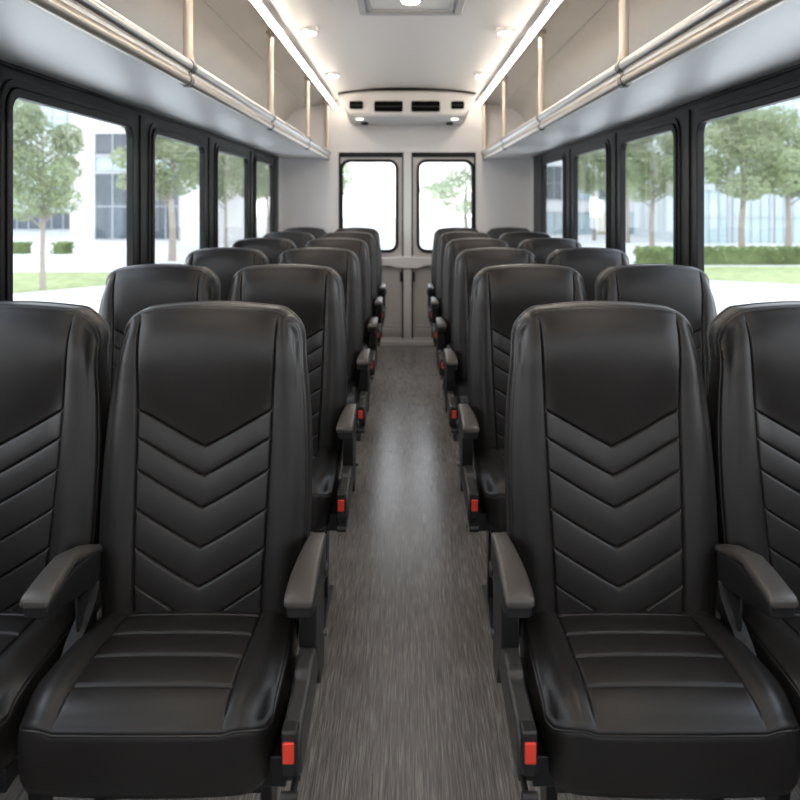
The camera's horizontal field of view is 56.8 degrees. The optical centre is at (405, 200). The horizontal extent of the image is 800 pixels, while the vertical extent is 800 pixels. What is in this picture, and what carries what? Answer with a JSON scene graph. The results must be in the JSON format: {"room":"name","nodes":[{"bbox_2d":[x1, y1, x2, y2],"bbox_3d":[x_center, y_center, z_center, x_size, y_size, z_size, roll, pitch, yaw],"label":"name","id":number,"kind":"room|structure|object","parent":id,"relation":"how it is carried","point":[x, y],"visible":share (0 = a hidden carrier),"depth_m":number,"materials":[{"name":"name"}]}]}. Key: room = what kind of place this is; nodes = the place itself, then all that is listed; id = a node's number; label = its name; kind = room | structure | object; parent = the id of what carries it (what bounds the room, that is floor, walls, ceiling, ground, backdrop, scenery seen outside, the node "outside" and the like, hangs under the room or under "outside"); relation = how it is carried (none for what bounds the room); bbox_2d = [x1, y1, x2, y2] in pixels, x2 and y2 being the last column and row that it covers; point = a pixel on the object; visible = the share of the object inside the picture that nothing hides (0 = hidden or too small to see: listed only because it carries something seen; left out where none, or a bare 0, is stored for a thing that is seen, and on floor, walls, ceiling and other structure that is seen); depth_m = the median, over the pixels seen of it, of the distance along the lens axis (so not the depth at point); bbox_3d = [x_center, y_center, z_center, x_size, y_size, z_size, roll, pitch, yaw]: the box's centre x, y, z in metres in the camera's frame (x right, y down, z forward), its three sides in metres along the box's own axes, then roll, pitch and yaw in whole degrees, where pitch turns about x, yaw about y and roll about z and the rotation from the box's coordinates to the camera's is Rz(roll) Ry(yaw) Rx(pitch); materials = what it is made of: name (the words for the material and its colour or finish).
{"room":"vehicle interior","nodes":[
{"label":"vehicle interior","id":0,"kind":"room"},
{"bbox_2d":[0,0,327,264],"bbox_3d":[-1.033,0.188,2.925,0.594,2.525,9.050,0,0,0],"label":"wall","id":1,"kind":"structure","parent":0,"point":[230,40],"depth_m":4.18,"materials":[{"name":"grey plastic"}]},
{"bbox_2d":[0,79,135,300],"bbox_3d":[-1.246,0.095,2.830,0.033,0.960,1.130,0,0,0],"label":"window","id":2,"kind":"structure","parent":1,"relation":"in","point":[12,90],"depth_m":2.36,"materials":[{"name":"black metal"}]},
{"bbox_2d":[0,61,278,264],"bbox_3d":[-1.242,0.061,2.810,0.011,0.978,8.820,0,0,0],"label":"trim","id":3,"kind":"structure","parent":1,"relation":"attached to","point":[141,118],"depth_m":3.49,"materials":[{"name":"black rubber"}]},
{"bbox_2d":[0,0,330,159],"bbox_3d":[-0.996,-0.691,2.929,0.505,0.578,9.038,0,0,0],"label":"luggage rack","id":4,"kind":"object","parent":1,"relation":"attached to","point":[89,45],"visible":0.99,"depth_m":2.54,"materials":[{"name":"white metal"}]},
{"bbox_2d":[148,123,205,263],"bbox_3d":[-1.246,0.095,4.075,0.033,0.960,1.000,0,0,0],"label":"window","id":5,"kind":"structure","parent":1,"relation":"in","point":[155,129],"depth_m":3.82,"materials":[{"name":"black metal"}]},
{"bbox_2d":[214,143,248,247],"bbox_3d":[-1.246,0.095,5.312,0.033,0.960,1.025,0,0,0],"label":"window","id":6,"kind":"structure","parent":1,"relation":"in","point":[219,147],"depth_m":5.25,"materials":[{"name":"black"}]},
{"bbox_2d":[254,155,273,237],"bbox_3d":[-1.246,0.095,6.475,0.033,0.960,0.860,0,0,0],"label":"window","id":7,"kind":"structure","parent":1,"relation":"in","point":[257,158],"depth_m":6.53,"materials":[{"name":"black"}]},
{"bbox_2d":[0,346,799,799],"bbox_3d":[0.000,1.480,2.975,2.660,0.060,9.150,0,0,0],"label":"floor","id":8,"kind":"structure","parent":0,"point":[409,704],"depth_m":2.49,"materials":[{"name":"laminate"}]},
{"bbox_2d":[0,301,111,799],"bbox_3d":[-0.952,0.844,1.561,0.517,1.209,0.501,0,0,0],"label":"seat","id":9,"kind":"object","parent":8,"relation":"on","point":[55,380],"visible":0.71,"depth_m":1.66,"materials":[{"name":"black leather"}]},
{"bbox_2d":[0,610,74,776],"bbox_3d":[-0.964,0.980,1.492,0.493,0.180,0.364,0,0,0],"label":"seat cushion","id":10,"kind":"object","parent":9,"relation":"on","point":[29,647],"depth_m":1.47,"materials":[{"name":"black leather"}]},
{"bbox_2d":[97,264,220,611],"bbox_3d":[-0.952,0.844,2.621,0.517,1.209,0.501,0,0,0],"label":"seat","id":11,"kind":"object","parent":8,"relation":"on","point":[129,290],"visible":0.12,"depth_m":2.74,"materials":[{"name":"black leather"}]},
{"bbox_2d":[18,301,328,799],"bbox_3d":[-0.454,0.845,1.554,0.566,1.210,0.530,0,0,0],"label":"seat","id":12,"kind":"object","parent":8,"relation":"on","point":[190,680],"visible":1,"depth_m":1.61,"materials":[{"name":"black leather"}]},
{"bbox_2d":[18,610,296,798],"bbox_3d":[-0.478,0.980,1.492,0.476,0.180,0.364,0,0,0],"label":"seat cushion","id":13,"kind":"object","parent":12,"relation":"on","point":[135,704],"depth_m":1.36,"materials":[{"name":"black leather"}]},
{"bbox_2d":[185,247,268,300],"bbox_3d":[-0.952,0.844,3.631,0.517,1.209,0.501,0,0,0],"label":"seat","id":14,"kind":"object","parent":8,"relation":"on","point":[225,262],"visible":0.08,"depth_m":3.75,"materials":[{"name":"black leather"}]},
{"bbox_2d":[232,238,296,263],"bbox_3d":[-0.952,0.844,4.641,0.517,1.209,0.501,0,0,0],"label":"seat","id":15,"kind":"object","parent":8,"relation":"on","point":[272,248],"visible":0.09,"depth_m":4.77,"materials":[{"name":"black leather"}]},
{"bbox_2d":[263,231,314,247],"bbox_3d":[-0.952,0.844,5.641,0.517,1.209,0.501,0,0,0],"label":"seat","id":16,"kind":"object","parent":8,"relation":"on","point":[300,239],"visible":0.02,"depth_m":5.77,"materials":[{"name":"black leather"}]},
{"bbox_2d":[227,264,358,629],"bbox_3d":[-0.454,0.845,2.614,0.566,1.210,0.530,0,0,0],"label":"seat","id":17,"kind":"object","parent":8,"relation":"on","point":[314,293],"visible":0.43,"depth_m":2.71,"materials":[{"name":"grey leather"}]},
{"bbox_2d":[310,448,339,531],"bbox_3d":[-0.478,0.980,2.553,0.476,0.180,0.364,0,0,0],"label":"seat cushion","id":18,"kind":"object","parent":17,"relation":"on","point":[326,461],"depth_m":2.44,"materials":[{"name":"black leather"}]},
{"bbox_2d":[284,227,326,238],"bbox_3d":[-0.952,0.844,6.581,0.517,1.209,0.501,0,0,0],"label":"seat","id":19,"kind":"object","parent":8,"relation":"on","point":[318,233],"visible":0.04,"depth_m":6.72,"materials":[{"name":"black leather"}]},
{"bbox_2d":[277,247,371,433],"bbox_3d":[-0.454,0.845,3.623,0.566,1.210,0.530,0,0,0],"label":"seat","id":20,"kind":"object","parent":8,"relation":"on","point":[345,262],"visible":0.3,"depth_m":3.74,"materials":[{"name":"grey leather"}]},
{"bbox_2d":[347,380,357,403],"bbox_3d":[-0.478,0.980,3.562,0.476,0.180,0.364,0,0,0],"label":"seat cushion","id":21,"kind":"object","parent":20,"relation":"on","point":[352,393],"depth_m":3.56,"materials":[{"name":"black leather"}]},
{"bbox_2d":[305,238,378,440],"bbox_3d":[-0.454,0.845,4.633,0.566,1.210,0.530,0,0,0],"label":"seat","id":22,"kind":"object","parent":8,"relation":"on","point":[359,247],"visible":0.29,"depth_m":4.75,"materials":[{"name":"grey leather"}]},
{"bbox_2d":[323,231,383,391],"bbox_3d":[-0.454,0.845,5.633,0.566,1.210,0.530,0,0,0],"label":"seat","id":23,"kind":"object","parent":8,"relation":"on","point":[377,302],"visible":0.21,"depth_m":5.75,"materials":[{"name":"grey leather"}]},
{"bbox_2d":[335,227,386,324],"bbox_3d":[-0.454,0.845,6.574,0.566,1.210,0.530,0,0,0],"label":"seat","id":24,"kind":"object","parent":8,"relation":"on","point":[382,291],"visible":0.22,"depth_m":6.70,"materials":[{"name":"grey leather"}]},
{"bbox_2d":[427,227,477,323],"bbox_3d":[0.466,0.845,6.574,0.566,1.210,0.530,0,0,0],"label":"seat","id":25,"kind":"object","parent":8,"relation":"on","point":[431,291],"visible":0.12,"depth_m":6.70,"materials":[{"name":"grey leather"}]},
{"bbox_2d":[430,231,490,395],"bbox_3d":[0.466,0.845,5.633,0.566,1.210,0.530,0,0,0],"label":"seat","id":26,"kind":"object","parent":8,"relation":"on","point":[436,302],"visible":0.22,"depth_m":5.75,"materials":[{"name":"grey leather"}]},
{"bbox_2d":[435,238,508,440],"bbox_3d":[0.466,0.845,4.633,0.566,1.210,0.530,0,0,0],"label":"seat","id":27,"kind":"object","parent":8,"relation":"on","point":[453,247],"visible":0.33,"depth_m":4.75,"materials":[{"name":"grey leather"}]},
{"bbox_2d":[443,247,536,433],"bbox_3d":[0.466,0.845,3.623,0.566,1.210,0.530,0,0,0],"label":"seat","id":28,"kind":"object","parent":8,"relation":"on","point":[468,262],"visible":0.31,"depth_m":3.73,"materials":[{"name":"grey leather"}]},
{"bbox_2d":[457,380,467,407],"bbox_3d":[0.490,0.980,3.562,0.476,0.180,0.364,0,0,0],"label":"seat cushion","id":29,"kind":"object","parent":28,"relation":"on","point":[462,386],"depth_m":3.56,"materials":[{"name":"black leather"}]},
{"bbox_2d":[486,227,528,238],"bbox_3d":[0.965,0.844,6.581,0.517,1.209,0.501,0,0,0],"label":"seat","id":30,"kind":"object","parent":8,"relation":"on","point":[495,233],"visible":0.07,"depth_m":6.72,"materials":[{"name":"black leather"}]},
{"bbox_2d":[456,264,587,638],"bbox_3d":[0.466,0.845,2.614,0.566,1.210,0.530,0,0,0],"label":"seat","id":31,"kind":"object","parent":8,"relation":"on","point":[500,294],"visible":0.48,"depth_m":2.71,"materials":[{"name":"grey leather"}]},
{"bbox_2d":[475,448,506,531],"bbox_3d":[0.490,0.980,2.553,0.476,0.180,0.364,0,0,0],"label":"seat cushion","id":32,"kind":"object","parent":31,"relation":"on","point":[489,462],"depth_m":2.44,"materials":[{"name":"black leather"}]},
{"bbox_2d":[499,231,550,247],"bbox_3d":[0.965,0.844,5.641,0.517,1.209,0.501,0,0,0],"label":"seat","id":33,"kind":"object","parent":8,"relation":"on","point":[513,239],"visible":0.09,"depth_m":5.77,"materials":[{"name":"black leather"}]},
{"bbox_2d":[517,238,581,263],"bbox_3d":[0.965,0.844,4.641,0.517,1.209,0.501,0,0,0],"label":"seat","id":34,"kind":"object","parent":8,"relation":"on","point":[541,248],"visible":0.08,"depth_m":4.77,"materials":[{"name":"black leather"}]},
{"bbox_2d":[546,247,628,300],"bbox_3d":[0.965,0.844,3.631,0.517,1.209,0.501,0,0,0],"label":"seat","id":35,"kind":"object","parent":8,"relation":"on","point":[589,262],"visible":0.08,"depth_m":3.75,"materials":[{"name":"black leather"}]},
{"bbox_2d":[489,301,799,799],"bbox_3d":[0.466,0.845,1.554,0.566,1.210,0.530,0,0,0],"label":"seat","id":36,"kind":"object","parent":8,"relation":"on","point":[625,680],"visible":1,"depth_m":1.61,"materials":[{"name":"black leather"}]},
{"bbox_2d":[520,610,799,798],"bbox_3d":[0.490,0.980,1.492,0.476,0.180,0.364,0,0,0],"label":"seat cushion","id":37,"kind":"object","parent":36,"relation":"on","point":[642,704],"depth_m":1.36,"materials":[{"name":"black leather"}]},
{"bbox_2d":[595,264,720,614],"bbox_3d":[0.965,0.844,2.621,0.517,1.209,0.501,0,0,0],"label":"seat","id":38,"kind":"object","parent":8,"relation":"on","point":[686,290],"visible":0.16,"depth_m":2.74,"materials":[{"name":"black leather"}]},
{"bbox_2d":[706,301,799,799],"bbox_3d":[0.965,0.844,1.561,0.517,1.209,0.501,0,0,0],"label":"seat","id":39,"kind":"object","parent":8,"relation":"on","point":[753,384],"visible":0.77,"depth_m":1.67,"materials":[{"name":"black leather"}]},
{"bbox_2d":[742,611,799,731],"bbox_3d":[0.977,0.980,1.492,0.493,0.180,0.364,0,0,0],"label":"seat cushion","id":40,"kind":"object","parent":39,"relation":"on","point":[776,641],"depth_m":1.51,"materials":[{"name":"black leather"}]},
{"bbox_2d":[262,0,549,99],"bbox_3d":[0.000,-1.068,2.935,1.470,0.112,9.070,0,0,0],"label":"ceiling","id":41,"kind":"structure","parent":0,"point":[368,52],"depth_m":4.92,"materials":[{"name":"white plastic"}]},
{"bbox_2d":[249,0,335,106],"bbox_3d":[-0.717,-0.953,2.900,0.036,0.039,8.960,0,0,0],"label":"recessed light","id":42,"kind":"object","parent":41,"relation":"in","point":[258,5],"visible":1,"depth_m":4.45,"materials":[{"name":"glowing white plastic diffuser"}]},
{"bbox_2d":[299,26,318,35],"bbox_3d":[-0.585,-1.024,4.450,0.123,0.045,0.123,0,0,0],"label":"ceiling light","id":43,"kind":"object","parent":41,"relation":"attached to","point":[310,30],"visible":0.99,"depth_m":4.41,"materials":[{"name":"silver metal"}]},
{"bbox_2d":[325,71,339,77],"bbox_3d":[-0.595,-1.023,5.980,0.123,0.045,0.123,0,0,0],"label":"ceiling light","id":44,"kind":"object","parent":41,"relation":"attached to","point":[335,74],"visible":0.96,"depth_m":5.94,"materials":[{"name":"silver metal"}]},
{"bbox_2d":[356,0,464,15],"bbox_3d":[0.025,-1.067,3.860,0.570,0.054,0.600,0,0,0],"label":"roof hatch","id":45,"kind":"object","parent":41,"relation":"attached to","point":[365,7],"visible":1,"depth_m":4.04,"materials":[{"name":"grey plastic"}]},
{"bbox_2d":[399,0,421,4],"bbox_3d":[0.025,-1.052,3.880,0.123,0.024,0.123,0,0,0],"label":"lamp","id":46,"kind":"object","parent":45,"relation":"attached to","point":[409,2],"depth_m":3.88,"materials":[{"name":"white plastic"}]},
{"bbox_2d":[474,72,488,77],"bbox_3d":[0.610,-1.021,5.980,0.123,0.045,0.123,0,0,0],"label":"ceiling light","id":47,"kind":"object","parent":41,"relation":"attached to","point":[476,74],"visible":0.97,"depth_m":5.94,"materials":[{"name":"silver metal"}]},
{"bbox_2d":[495,27,515,35],"bbox_3d":[0.600,-1.022,4.450,0.123,0.045,0.123,0,0,0],"label":"ceiling light","id":48,"kind":"object","parent":41,"relation":"attached to","point":[503,31],"visible":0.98,"depth_m":4.41,"materials":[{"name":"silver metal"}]},
{"bbox_2d":[476,0,562,106],"bbox_3d":[0.717,-0.953,2.900,0.036,0.039,8.960,0,0,0],"label":"recessed light","id":49,"kind":"object","parent":41,"relation":"in","point":[552,5],"visible":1,"depth_m":4.45,"materials":[{"name":"white plastic"}]},
{"bbox_2d":[282,99,529,232],"bbox_3d":[0.000,0.150,7.465,2.660,2.600,0.130,0,0,0],"label":"wall","id":50,"kind":"structure","parent":0,"point":[310,186],"depth_m":7.45,"materials":[{"name":"white plastic"}]},
{"bbox_2d":[339,152,403,337],"bbox_3d":[-0.349,0.461,7.447,0.655,1.899,0.095,0,0,0],"label":"door","id":51,"kind":"structure","parent":50,"relation":"in","point":[392,327],"depth_m":7.46,"materials":[{"name":"grey"}]},
{"bbox_2d":[382,256,431,267],"bbox_3d":[0.015,0.615,7.427,1.270,0.120,0.054,0,0,0],"label":"trim","id":52,"kind":"structure","parent":50,"relation":"attached to","point":[402,261],"depth_m":7.40,"materials":[{"name":"white"}]},
{"bbox_2d":[380,338,433,345],"bbox_3d":[0.013,1.415,7.455,1.375,0.070,0.110,0,0,0],"label":"trim","id":53,"kind":"structure","parent":50,"relation":"attached to","point":[384,341],"depth_m":7.40,"materials":[{"name":"silver metal"}]},
{"bbox_2d":[338,87,476,124],"bbox_3d":[0.012,-0.914,7.203,1.320,0.328,0.492,0,0,0],"label":"air conditioner","id":54,"kind":"object","parent":50,"relation":"attached to","point":[400,105],"visible":1,"depth_m":6.97,"materials":[{"name":"white plastic"}]},
{"bbox_2d":[349,101,362,108],"bbox_3d":[-0.468,-0.902,6.972,0.130,0.075,0.020,0,0,0],"label":"vent","id":55,"kind":"object","parent":54,"relation":"attached to","point":[352,104],"depth_m":6.96,"materials":[{"name":"black plastic"}]},
{"bbox_2d":[374,101,402,111],"bbox_3d":[-0.165,-0.891,6.972,0.270,0.102,0.020,0,0,0],"label":"vent","id":56,"kind":"object","parent":54,"relation":"attached to","point":[379,106],"depth_m":6.96,"materials":[{"name":"black plastic"}]},
{"bbox_2d":[411,101,439,111],"bbox_3d":[0.184,-0.891,6.972,0.272,0.102,0.020,0,0,0],"label":"vent","id":57,"kind":"object","parent":54,"relation":"attached to","point":[416,106],"depth_m":6.96,"materials":[{"name":"black plastic"}]},
{"bbox_2d":[451,101,463,108],"bbox_3d":[0.486,-0.902,6.972,0.124,0.075,0.020,0,0,0],"label":"vent","id":58,"kind":"object","parent":54,"relation":"attached to","point":[454,104],"depth_m":6.96,"materials":[{"name":"black plastic"}]},
{"bbox_2d":[403,153,411,340],"bbox_3d":[0.015,0.468,7.460,0.082,1.905,0.080,0,0,0],"label":"trim","id":59,"kind":"structure","parent":50,"relation":"attached to","point":[407,157],"depth_m":7.42,"materials":[{"name":"white metal"}]},
{"bbox_2d":[411,152,475,337],"bbox_3d":[0.377,0.461,7.447,0.650,1.899,0.095,0,0,0],"label":"door","id":60,"kind":"structure","parent":50,"relation":"in","point":[421,328],"depth_m":7.45,"materials":[{"name":"grey"}]},
{"bbox_2d":[484,0,799,266],"bbox_3d":[1.033,0.188,2.925,0.594,2.525,9.050,0,0,0],"label":"wall","id":61,"kind":"structure","parent":0,"point":[581,40],"depth_m":4.27,"materials":[{"name":"grey plastic"}]},
{"bbox_2d":[542,152,565,237],"bbox_3d":[1.246,0.095,6.235,0.033,0.960,0.940,0,0,0],"label":"window","id":62,"kind":"structure","parent":61,"relation":"in","point":[561,156],"depth_m":6.05,"materials":[{"name":"black"}]},
{"bbox_2d":[573,139,609,247],"bbox_3d":[1.246,0.095,4.997,0.033,0.960,0.975,0,0,0],"label":"window","id":63,"kind":"structure","parent":61,"relation":"in","point":[603,144],"depth_m":4.93,"materials":[{"name":"black metal"}]},
{"bbox_2d":[481,0,799,159],"bbox_3d":[0.996,-0.691,2.929,0.505,0.578,9.038,0,0,0],"label":"luggage rack","id":64,"kind":"object","parent":61,"relation":"attached to","point":[722,45],"visible":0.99,"depth_m":2.58,"materials":[{"name":"white metal"}]},
{"bbox_2d":[619,118,679,264],"bbox_3d":[1.246,0.095,3.830,0.033,0.960,0.950,0,0,0],"label":"window","id":65,"kind":"structure","parent":61,"relation":"in","point":[672,125],"depth_m":3.61,"materials":[{"name":"black metal"}]},
{"bbox_2d":[533,65,799,265],"bbox_3d":[1.242,0.061,2.810,0.011,0.978,8.820,0,0,0],"label":"trim","id":66,"kind":"structure","parent":61,"relation":"attached to","point":[686,113],"depth_m":3.29,"materials":[{"name":"black rubber"}]},
{"bbox_2d":[694,79,799,271],"bbox_3d":[1.246,0.095,2.635,0.033,0.960,1.100,0,0,0],"label":"window","id":67,"kind":"structure","parent":61,"relation":"in","point":[788,91],"depth_m":3.07,"materials":[{"name":"black"}]},
{"label":"outside","id":68,"kind":"structure","parent":0,"visible":0},
{"bbox_2d":[13,217,799,314],"bbox_3d":[0.000,2.400,40.000,140.000,0.100,140.000,0,0,0],"label":"ground","id":69,"kind":"structure","parent":68,"point":[86,258],"depth_m":29.73,"materials":[{"name":"white concrete"}]},
{"bbox_2d":[13,241,33,253],"bbox_3d":[-17.172,2.092,32.995,0.939,0.637,0.925,0,0,0],"label":"hedge","id":70,"kind":"object","parent":69,"relation":"on","point":[19,247],"visible":0.94,"depth_m":32.72,"materials":[{"name":"green plant"}]},
{"bbox_2d":[13,100,69,235],"bbox_3d":[-26.081,-4.525,55.000,11.111,13.750,10.300,0,0,0],"label":"glass building","id":71,"kind":"structure","parent":69,"relation":"on","point":[58,224],"depth_m":49.97,"materials":[{"name":"grey"}]},
{"bbox_2d":[13,272,110,293],"bbox_3d":[-18.700,2.334,21.350,22.600,0.029,5.700,0,0,0],"label":"lawn","id":72,"kind":"structure","parent":69,"relation":"on","point":[23,282],"depth_m":21.59,"materials":[{"name":"green plant"}]},
{"bbox_2d":[13,99,84,288],"bbox_3d":[-9.647,-0.218,19.412,2.352,5.072,1.913,0,0,-18],"label":"tree","id":73,"kind":"object","parent":72,"relation":"on","point":[26,121],"visible":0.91,"depth_m":19.16,"materials":[{"name":"green plant"}]},
{"bbox_2d":[49,241,75,253],"bbox_3d":[-15.291,2.084,33.001,0.915,0.623,0.949,0,0,0],"label":"hedge","id":74,"kind":"object","parent":69,"relation":"on","point":[61,247],"visible":1,"depth_m":32.72,"materials":[{"name":"green plant"}]},
{"bbox_2d":[70,113,243,245],"bbox_3d":[-14.124,-3.775,44.000,7.468,12.250,10.300,0,0,0],"label":"office building","id":75,"kind":"structure","parent":69,"relation":"on","point":[100,220],"depth_m":39.00,"materials":[{"name":"white"}]},
{"bbox_2d":[109,126,218,260],"bbox_3d":[-9.293,-1.015,29.212,3.968,6.735,4.575,0,0,0],"label":"tree","id":76,"kind":"object","parent":69,"relation":"on","point":[166,148],"visible":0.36,"depth_m":28.40,"materials":[{"name":"green plant"}]},
{"bbox_2d":[218,152,243,246],"bbox_3d":[-8.255,-0.756,34.112,2.540,6.216,2.623,0,0,0],"label":"tree","id":77,"kind":"object","parent":69,"relation":"on","point":[223,183],"visible":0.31,"depth_m":33.83,"materials":[{"name":"green plant"}]},
{"bbox_2d":[227,156,269,200],"bbox_3d":[-8.724,-1.029,40.892,2.720,6.763,3.033,0,0,0],"label":"tree","id":78,"kind":"object","parent":69,"relation":"on","point":[262,168],"visible":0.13,"depth_m":40.86,"materials":[{"name":"green plant"}]},
{"bbox_2d":[257,165,269,233],"bbox_3d":[-8.560,-1.143,46.010,2.996,6.990,2.921,0,0,0],"label":"tree","id":79,"kind":"object","parent":69,"relation":"on","point":[267,196],"visible":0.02,"depth_m":45.94,"materials":[{"name":"green plant"}]},
{"bbox_2d":[343,163,354,196],"bbox_3d":[-4.495,-1.333,45.837,2.629,7.371,3.166,0,0,0],"label":"tree","id":80,"kind":"object","parent":69,"relation":"on","point":[347,172],"visible":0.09,"depth_m":45.85,"materials":[{"name":"green plant"}]},
{"bbox_2d":[420,163,470,227],"bbox_3d":[3.014,0.033,39.944,4.863,4.637,3.998,0,0,3],"label":"tree","id":81,"kind":"object","parent":69,"relation":"on","point":[445,186],"visible":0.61,"depth_m":39.47,"materials":[{"name":"green plant"}]},
{"bbox_2d":[546,160,633,234],"bbox_3d":[13.703,-0.534,57.000,10.278,7.532,10.300,0,0,0],"label":"office building","id":82,"kind":"structure","parent":69,"relation":"on","point":[553,170],"depth_m":51.97,"materials":[{"name":"white"}]},
{"bbox_2d":[578,151,605,240],"bbox_3d":[11.228,-1.557,44.160,3.264,7.820,2.654,0,0,-44],"label":"tree","id":83,"kind":"object","parent":69,"relation":"on","point":[592,158],"visible":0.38,"depth_m":43.71,"materials":[{"name":"green plant"}]},
{"bbox_2d":[598,138,652,242],"bbox_3d":[12.353,-1.335,41.752,3.071,7.375,3.468,0,0,0],"label":"tree","id":84,"kind":"object","parent":69,"relation":"on","point":[602,151],"visible":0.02,"depth_m":41.43,"materials":[{"name":"green plant"}]},
{"bbox_2d":[605,132,672,246],"bbox_3d":[11.178,-0.871,33.893,3.769,6.446,3.380,0,0,0],"label":"tree","id":85,"kind":"object","parent":69,"relation":"on","point":[664,165],"visible":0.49,"depth_m":33.32,"materials":[{"name":"green plant"}]},
{"bbox_2d":[632,245,799,264],"bbox_3d":[16.260,2.028,27.499,15.572,0.759,1.051,0,0,0],"label":"hedge","id":86,"kind":"object","parent":69,"relation":"on","point":[727,255],"visible":0.8,"depth_m":27.19,"materials":[{"name":"green plant"}]},
{"bbox_2d":[634,98,799,243],"bbox_3d":[21.663,-2.331,45.500,12.822,9.538,9.300,0,0,0],"label":"glass building","id":87,"kind":"structure","parent":69,"relation":"on","point":[765,218],"depth_m":40.97,"materials":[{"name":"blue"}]},
{"bbox_2d":[704,109,799,247],"bbox_3d":[13.012,-0.976,28.831,4.477,6.657,3.640,0,0,-18],"label":"tree","id":88,"kind":"object","parent":69,"relation":"on","point":[744,148],"visible":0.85,"depth_m":28.14,"materials":[{"name":"green plant"}]},
{"bbox_2d":[704,267,799,284],"bbox_3d":[21.100,2.334,22.600,29.800,0.029,7.200,0,0,0],"label":"lawn","id":89,"kind":"structure","parent":69,"relation":"on","point":[780,275],"depth_m":23.36,"materials":[{"name":"green plant"}]},
{"bbox_2d":[743,105,799,249],"bbox_3d":[16.993,-1.019,32.715,4.384,6.742,4.593,0,0,0],"label":"tree","id":90,"kind":"object","parent":69,"relation":"on","point":[788,230],"visible":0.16,"depth_m":32.91,"materials":[{"name":"green plant"}]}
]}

